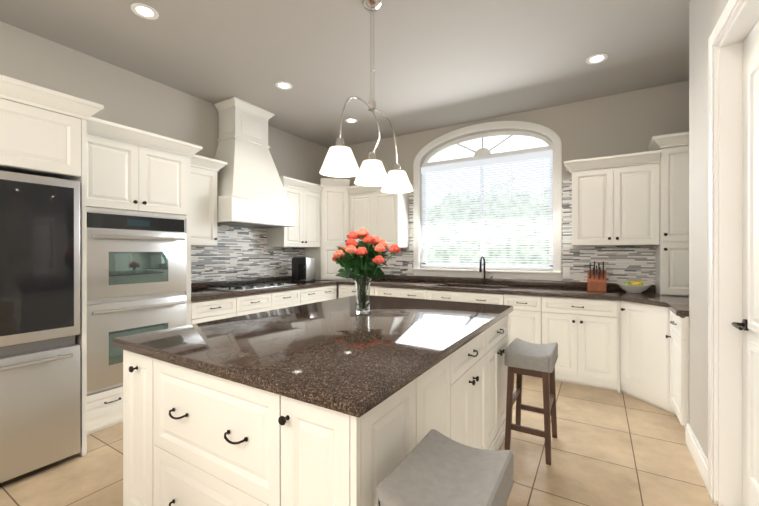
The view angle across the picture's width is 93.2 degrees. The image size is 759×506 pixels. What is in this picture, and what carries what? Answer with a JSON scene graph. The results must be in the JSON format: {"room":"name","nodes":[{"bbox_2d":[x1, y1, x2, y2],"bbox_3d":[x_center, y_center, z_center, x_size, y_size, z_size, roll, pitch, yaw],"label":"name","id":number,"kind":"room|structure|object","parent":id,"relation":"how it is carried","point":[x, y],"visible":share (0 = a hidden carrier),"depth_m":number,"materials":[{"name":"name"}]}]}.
{"room":"kitchen","nodes":[
{"label":"kitchen","id":0,"kind":"room"},
{"bbox_2d":[0,21,329,184],"bbox_3d":[-2.985,-0.204,2.513,0.100,3.050,8.170,0,0,31],"label":"wall","id":1,"kind":"structure","parent":0,"point":[124,97],"depth_m":3.44,"materials":[{"name":"grey paint"}]},
{"bbox_2d":[191,154,226,245],"bbox_3d":[-1.945,-0.528,3.731,0.384,0.896,0.549,0,0,31],"label":"upper cabinet","id":2,"kind":"object","parent":1,"relation":"attached to","point":[204,170],"visible":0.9,"depth_m":3.71,"materials":[{"name":"white wood"}]},
{"bbox_2d":[191,225,304,282],"bbox_3d":[-1.539,-0.231,4.779,0.013,1.261,2.760,0,0,31],"label":"tile backsplash","id":3,"kind":"structure","parent":1,"relation":"attached to","point":[238,252],"depth_m":4.46,"materials":[{"name":"tile"}]},
{"bbox_2d":[214,97,294,227],"bbox_3d":[-1.528,-1.027,4.259,0.547,1.401,0.918,0,0,31],"label":"range hood","id":4,"kind":"object","parent":1,"relation":"attached to","point":[251,192],"visible":0.94,"depth_m":4.11,"materials":[{"name":"white wood"}]},
{"bbox_2d":[267,176,323,247],"bbox_3d":[-1.177,-0.530,4.994,0.384,0.896,0.787,0,0,31],"label":"upper cabinet","id":5,"kind":"object","parent":1,"relation":"attached to","point":[304,198],"visible":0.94,"depth_m":4.91,"materials":[{"name":"white wood"}]},
{"bbox_2d":[0,0,690,147],"bbox_3d":[-0.759,-1.778,1.265,5.200,0.100,8.350,0,0,31],"label":"ceiling","id":6,"kind":"structure","parent":0,"point":[441,63],"depth_m":3.08,"materials":[{"name":"grey paint"}]},
{"bbox_2d":[131,3,158,19],"bbox_3d":[-1.677,-1.726,2.565,0.170,0.006,0.170,0,0,31],"label":"recessed light","id":7,"kind":"object","parent":6,"relation":"in","point":[144,11],"visible":1,"depth_m":2.56,"materials":[{"name":"white"}]},
{"bbox_2d":[275,81,291,89],"bbox_3d":[-0.987,-1.727,3.702,0.170,0.006,0.170,0,0,31],"label":"recessed light","id":8,"kind":"object","parent":6,"relation":"in","point":[284,85],"visible":1,"depth_m":3.70,"materials":[{"name":"white"}]},
{"bbox_2d":[345,118,357,122],"bbox_3d":[-0.367,-1.728,4.683,0.170,0.006,0.170,0,0,31],"label":"recessed light","id":9,"kind":"object","parent":6,"relation":"in","point":[350,120],"visible":1,"depth_m":4.68,"materials":[{"name":"white"}]},
{"bbox_2d":[319,0,412,192],"bbox_3d":[-0.051,-1.106,2.479,0.250,1.244,0.970,0,0,31],"label":"pendant chandelier","id":10,"kind":"object","parent":6,"relation":"hanging from","point":[339,160],"visible":1,"depth_m":2.41,"materials":[{"name":"white glass"}]},
{"bbox_2d":[586,53,607,63],"bbox_3d":[1.933,-1.726,3.193,0.170,0.006,0.170,0,0,31],"label":"recessed light","id":11,"kind":"object","parent":6,"relation":"in","point":[597,58],"visible":1,"depth_m":3.19,"materials":[{"name":"white"}]},
{"bbox_2d":[0,374,718,505],"bbox_3d":[-0.759,1.372,1.268,5.200,0.100,8.350,0,0,31],"label":"floor","id":12,"kind":"structure","parent":0,"point":[611,448],"depth_m":2.24,"materials":[{"name":"tile"}]},
{"bbox_2d":[0,170,79,482],"bbox_3d":[-2.525,0.431,2.137,1.017,1.780,0.905,0,0,31],"label":"refrigerator","id":13,"kind":"object","parent":12,"relation":"on","point":[39,320],"visible":1,"depth_m":2.12,"materials":[{"name":"silver metal"}]},
{"bbox_2d":[0,75,103,456],"bbox_3d":[-2.558,0.173,2.134,1.014,2.296,1.168,0,0,31],"label":"tall cabinet","id":14,"kind":"object","parent":12,"relation":"on","point":[43,131],"visible":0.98,"depth_m":2.20,"materials":[{"name":"white wood"}]},
{"bbox_2d":[86,117,202,434],"bbox_3d":[-2.173,0.172,3.066,0.704,2.296,0.959,0,0,31],"label":"tall cabinet","id":15,"kind":"object","parent":12,"relation":"on","point":[130,170],"visible":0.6,"depth_m":2.83,"materials":[{"name":"white wood"}]},
{"bbox_2d":[87,211,185,391],"bbox_3d":[-2.136,0.349,3.004,0.642,1.312,0.766,0,0,31],"label":"double oven","id":16,"kind":"object","parent":15,"relation":"in","point":[136,274],"visible":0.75,"depth_m":2.79,"materials":[{"name":"silver metal"}]},
{"bbox_2d":[191,296,238,323],"bbox_3d":[-1.864,0.882,3.642,0.636,0.876,0.480,0,0,31],"label":"base cabinet","id":17,"kind":"object","parent":12,"relation":"on","point":[213,309],"depth_m":3.47,"materials":[{"name":"white wood"}]},
{"bbox_2d":[191,276,338,301],"bbox_3d":[-1.429,0.385,4.327,0.670,0.112,2.100,0,0,31],"label":"countertop","id":18,"kind":"structure","parent":17,"relation":"on","point":[198,293],"depth_m":4.03,"materials":[{"name":"stone"}]},
{"bbox_2d":[204,280,296,291],"bbox_3d":[-1.488,0.376,4.237,0.520,0.048,0.910,0,0,31],"label":"cooktop","id":19,"kind":"object","parent":18,"relation":"in","point":[252,285],"visible":1,"depth_m":4.10,"materials":[{"name":"silver metal"}]},
{"bbox_2d":[291,257,315,282],"bbox_3d":[-1.050,0.229,4.959,0.270,0.340,0.200,0,0,31],"label":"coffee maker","id":20,"kind":"object","parent":18,"relation":"on","point":[303,269],"visible":1,"depth_m":4.90,"materials":[{"name":"black plastic"}]},
{"bbox_2d":[239,292,274,315],"bbox_3d":[-1.619,0.881,4.046,0.636,0.876,0.465,0,0,31],"label":"base cabinet","id":21,"kind":"object","parent":12,"relation":"on","point":[254,303],"depth_m":3.90,"materials":[{"name":"white wood"}]},
{"bbox_2d":[275,289,302,309],"bbox_3d":[-1.377,0.881,4.444,0.636,0.876,0.465,0,0,31],"label":"base cabinet","id":22,"kind":"object","parent":12,"relation":"on","point":[287,298],"depth_m":4.31,"materials":[{"name":"white wood"}]},
{"bbox_2d":[116,311,511,505],"bbox_3d":[-0.116,0.883,2.199,1.394,0.876,2.054,0,0,31],"label":"kitchen island","id":23,"kind":"object","parent":12,"relation":"on","point":[192,437],"depth_m":1.35,"materials":[{"name":"white wood"}]},
{"bbox_2d":[113,295,512,414],"bbox_3d":[-0.120,0.422,2.213,1.410,0.042,2.070,0,0,31],"label":"island countertop","id":24,"kind":"structure","parent":23,"relation":"on","point":[333,354],"depth_m":1.59,"materials":[{"name":"brown stone"}]},
{"bbox_2d":[332,227,400,311],"bbox_3d":[-0.091,0.112,2.442,0.447,0.577,0.395,0,0,31],"label":"vase","id":25,"kind":"object","parent":24,"relation":"on","point":[363,259],"visible":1,"depth_m":2.41,"materials":[{"name":"clear glass"}]},
{"bbox_2d":[302,285,336,304],"bbox_3d":[-1.068,0.881,4.953,0.636,0.876,0.726,0,0,31],"label":"base cabinet","id":26,"kind":"object","parent":12,"relation":"on","point":[328,292],"depth_m":4.78,"materials":[{"name":"white wood"}]},
{"bbox_2d":[376,429,514,505],"bbox_3d":[0.213,0.981,1.075,0.298,0.683,0.418,0,0,31],"label":"stool","id":27,"kind":"object","parent":12,"relation":"on","point":[434,467],"visible":1,"depth_m":1.05,"materials":[{"name":"fabric"}]},
{"bbox_2d":[339,284,619,392],"bbox_3d":[0.994,0.881,4.481,3.320,0.876,0.667,0,0,31],"label":"base cabinet","id":28,"kind":"object","parent":12,"relation":"on","point":[584,333],"visible":0.52,"depth_m":3.60,"materials":[{"name":"white wood"}]},
{"bbox_2d":[339,275,688,304],"bbox_3d":[1.126,0.476,4.399,4.964,0.294,0.674,0,0,31],"label":"countertop","id":29,"kind":"structure","parent":28,"relation":"on","point":[453,284],"depth_m":4.23,"materials":[{"name":"stone"}]},
{"bbox_2d":[304,178,351,279],"bbox_3d":[-0.706,-0.345,5.502,0.664,1.487,0.664,0,0,31],"label":"cabinet","id":30,"kind":"object","parent":29,"relation":"on","point":[334,213],"visible":0.48,"depth_m":5.29,"materials":[{"name":"white wood"}]},
{"bbox_2d":[479,256,492,284],"bbox_3d":[1.324,0.218,4.466,0.130,0.362,0.221,0,0,31],"label":"faucet","id":31,"kind":"object","parent":29,"relation":"on","point":[484,282],"visible":1,"depth_m":4.52,"materials":[{"name":"brown metal"}]},
{"bbox_2d":[587,261,605,291],"bbox_3d":[2.309,0.245,3.814,0.170,0.311,0.160,0,0,31],"label":"knife block","id":32,"kind":"object","parent":29,"relation":"on","point":[596,279],"visible":1,"depth_m":3.77,"materials":[{"name":"brown wood"}]},
{"bbox_2d":[617,281,650,292],"bbox_3d":[2.570,0.342,3.627,0.290,0.117,0.290,0,0,31],"label":"fruit bowl","id":33,"kind":"object","parent":29,"relation":"on","point":[634,287],"visible":1,"depth_m":3.57,"materials":[{"name":"white ceramic"}]},
{"bbox_2d":[656,144,688,295],"bbox_3d":[3.000,-0.300,3.438,0.528,1.400,0.345,0,0,31],"label":"upper cabinet","id":34,"kind":"object","parent":29,"relation":"on","point":[672,257],"depth_m":3.38,"materials":[{"name":"white wood"}]},
{"bbox_2d":[504,338,557,464],"bbox_3d":[1.053,0.979,2.478,0.298,0.683,0.418,0,0,31],"label":"stool","id":35,"kind":"object","parent":12,"relation":"on","point":[521,357],"visible":1,"depth_m":2.37,"materials":[{"name":"fabric"}]},
{"bbox_2d":[620,301,675,414],"bbox_3d":[2.755,0.882,3.243,0.974,0.876,0.955,0,0,31],"label":"base cabinet","id":36,"kind":"object","parent":12,"relation":"on","point":[644,355],"visible":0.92,"depth_m":3.12,"materials":[{"name":"white wood"}]},
{"bbox_2d":[615,295,688,316],"bbox_3d":[2.455,0.423,2.755,0.986,0.040,0.756,0,0,31],"label":"countertop","id":37,"kind":"structure","parent":36,"relation":"on","point":[677,305],"depth_m":3.04,"materials":[{"name":"stone"}]},
{"bbox_2d":[666,311,688,426],"bbox_3d":[2.507,0.883,2.558,0.687,0.876,0.472,0,0,31],"label":"base cabinet","id":38,"kind":"object","parent":12,"relation":"on","point":[679,363],"visible":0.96,"depth_m":2.58,"materials":[{"name":"white wood"}]},
{"bbox_2d":[330,80,688,298],"bbox_3d":[1.341,-0.206,4.753,5.170,3.050,0.150,0,0,31],"label":"wall","id":39,"kind":"structure","parent":0,"point":[636,121],"depth_m":4.05,"materials":[{"name":"grey paint"}]},
{"bbox_2d":[346,185,412,247],"bbox_3d":[-0.004,-0.530,5.239,0.902,0.896,0.384,0,0,31],"label":"upper cabinet","id":40,"kind":"object","parent":39,"relation":"attached to","point":[375,210],"visible":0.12,"depth_m":5.12,"materials":[{"name":"white wood"}]},
{"bbox_2d":[412,121,561,280],"bbox_3d":[1.332,-0.679,4.713,1.905,2.005,0.197,0,0,31],"label":"window","id":41,"kind":"structure","parent":39,"relation":"in","point":[556,200],"depth_m":4.61,"materials":[{"name":"white wood"}]},
{"bbox_2d":[421,150,552,268],"bbox_3d":[1.335,-0.519,4.718,1.701,1.415,0.055,0,0,31],"label":"window blinds","id":42,"kind":"object","parent":41,"relation":"attached to","point":[472,165],"visible":0.88,"depth_m":4.65,"materials":[{"name":"grey plastic"}]},
{"bbox_2d":[377,178,655,291],"bbox_3d":[1.297,-0.231,4.681,4.964,1.261,0.014,0,0,31],"label":"tile backsplash","id":43,"kind":"structure","parent":39,"relation":"attached to","point":[622,264],"depth_m":4.06,"materials":[{"name":"tile"}]},
{"bbox_2d":[568,148,659,247],"bbox_3d":[2.460,-0.528,3.783,0.750,0.896,0.315,0,0,31],"label":"upper cabinet","id":44,"kind":"object","parent":39,"relation":"attached to","point":[640,198],"depth_m":3.63,"materials":[{"name":"white wood"}]},
{"bbox_2d":[689,0,718,457],"bbox_3d":[2.272,-0.204,2.000,0.720,3.050,0.710,0,0,31],"label":"wall","id":45,"kind":"structure","parent":0,"point":[703,17],"depth_m":2.24,"materials":[{"name":"grey paint"}]},
{"bbox_2d":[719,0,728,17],"bbox_3d":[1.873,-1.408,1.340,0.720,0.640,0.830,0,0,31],"label":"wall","id":46,"kind":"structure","parent":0,"point":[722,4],"depth_m":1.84,"materials":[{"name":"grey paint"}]},
{"bbox_3d":[0.310,-0.200,-1.231,0.720,3.050,5.190,0,0,31],"label":"wall","id":47,"kind":"structure","parent":0,"visible":0},
{"bbox_2d":[685,423,707,489],"bbox_3d":[0.422,1.254,-0.333,0.018,0.140,6.619,0,0,31],"label":"baseboard","id":48,"kind":"structure","parent":47,"relation":"attached to","point":[699,456],"depth_m":2.21,"materials":[{"name":"white wood"}]},
{"bbox_2d":[708,0,758,505],"bbox_3d":[1.621,0.069,1.494,0.184,2.505,1.020,0,0,31],"label":"door frame","id":49,"kind":"structure","parent":47,"relation":"attached to","point":[736,22],"depth_m":1.85,"materials":[{"name":"white wood"}]},
{"bbox_2d":[731,20,758,505],"bbox_3d":[1.629,0.124,1.490,0.100,2.380,0.788,0,0,31],"label":"door","id":50,"kind":"structure","parent":47,"relation":"in","point":[749,324],"depth_m":1.70,"materials":[{"name":"white wood"}]},
{"label":"outside","id":51,"kind":"structure","parent":0,"visible":0},
{"bbox_2d":[428,135,552,264],"bbox_3d":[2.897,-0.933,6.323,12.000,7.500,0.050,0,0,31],"label":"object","id":52,"kind":"structure","parent":51,"point":[511,143],"depth_m":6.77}
]}

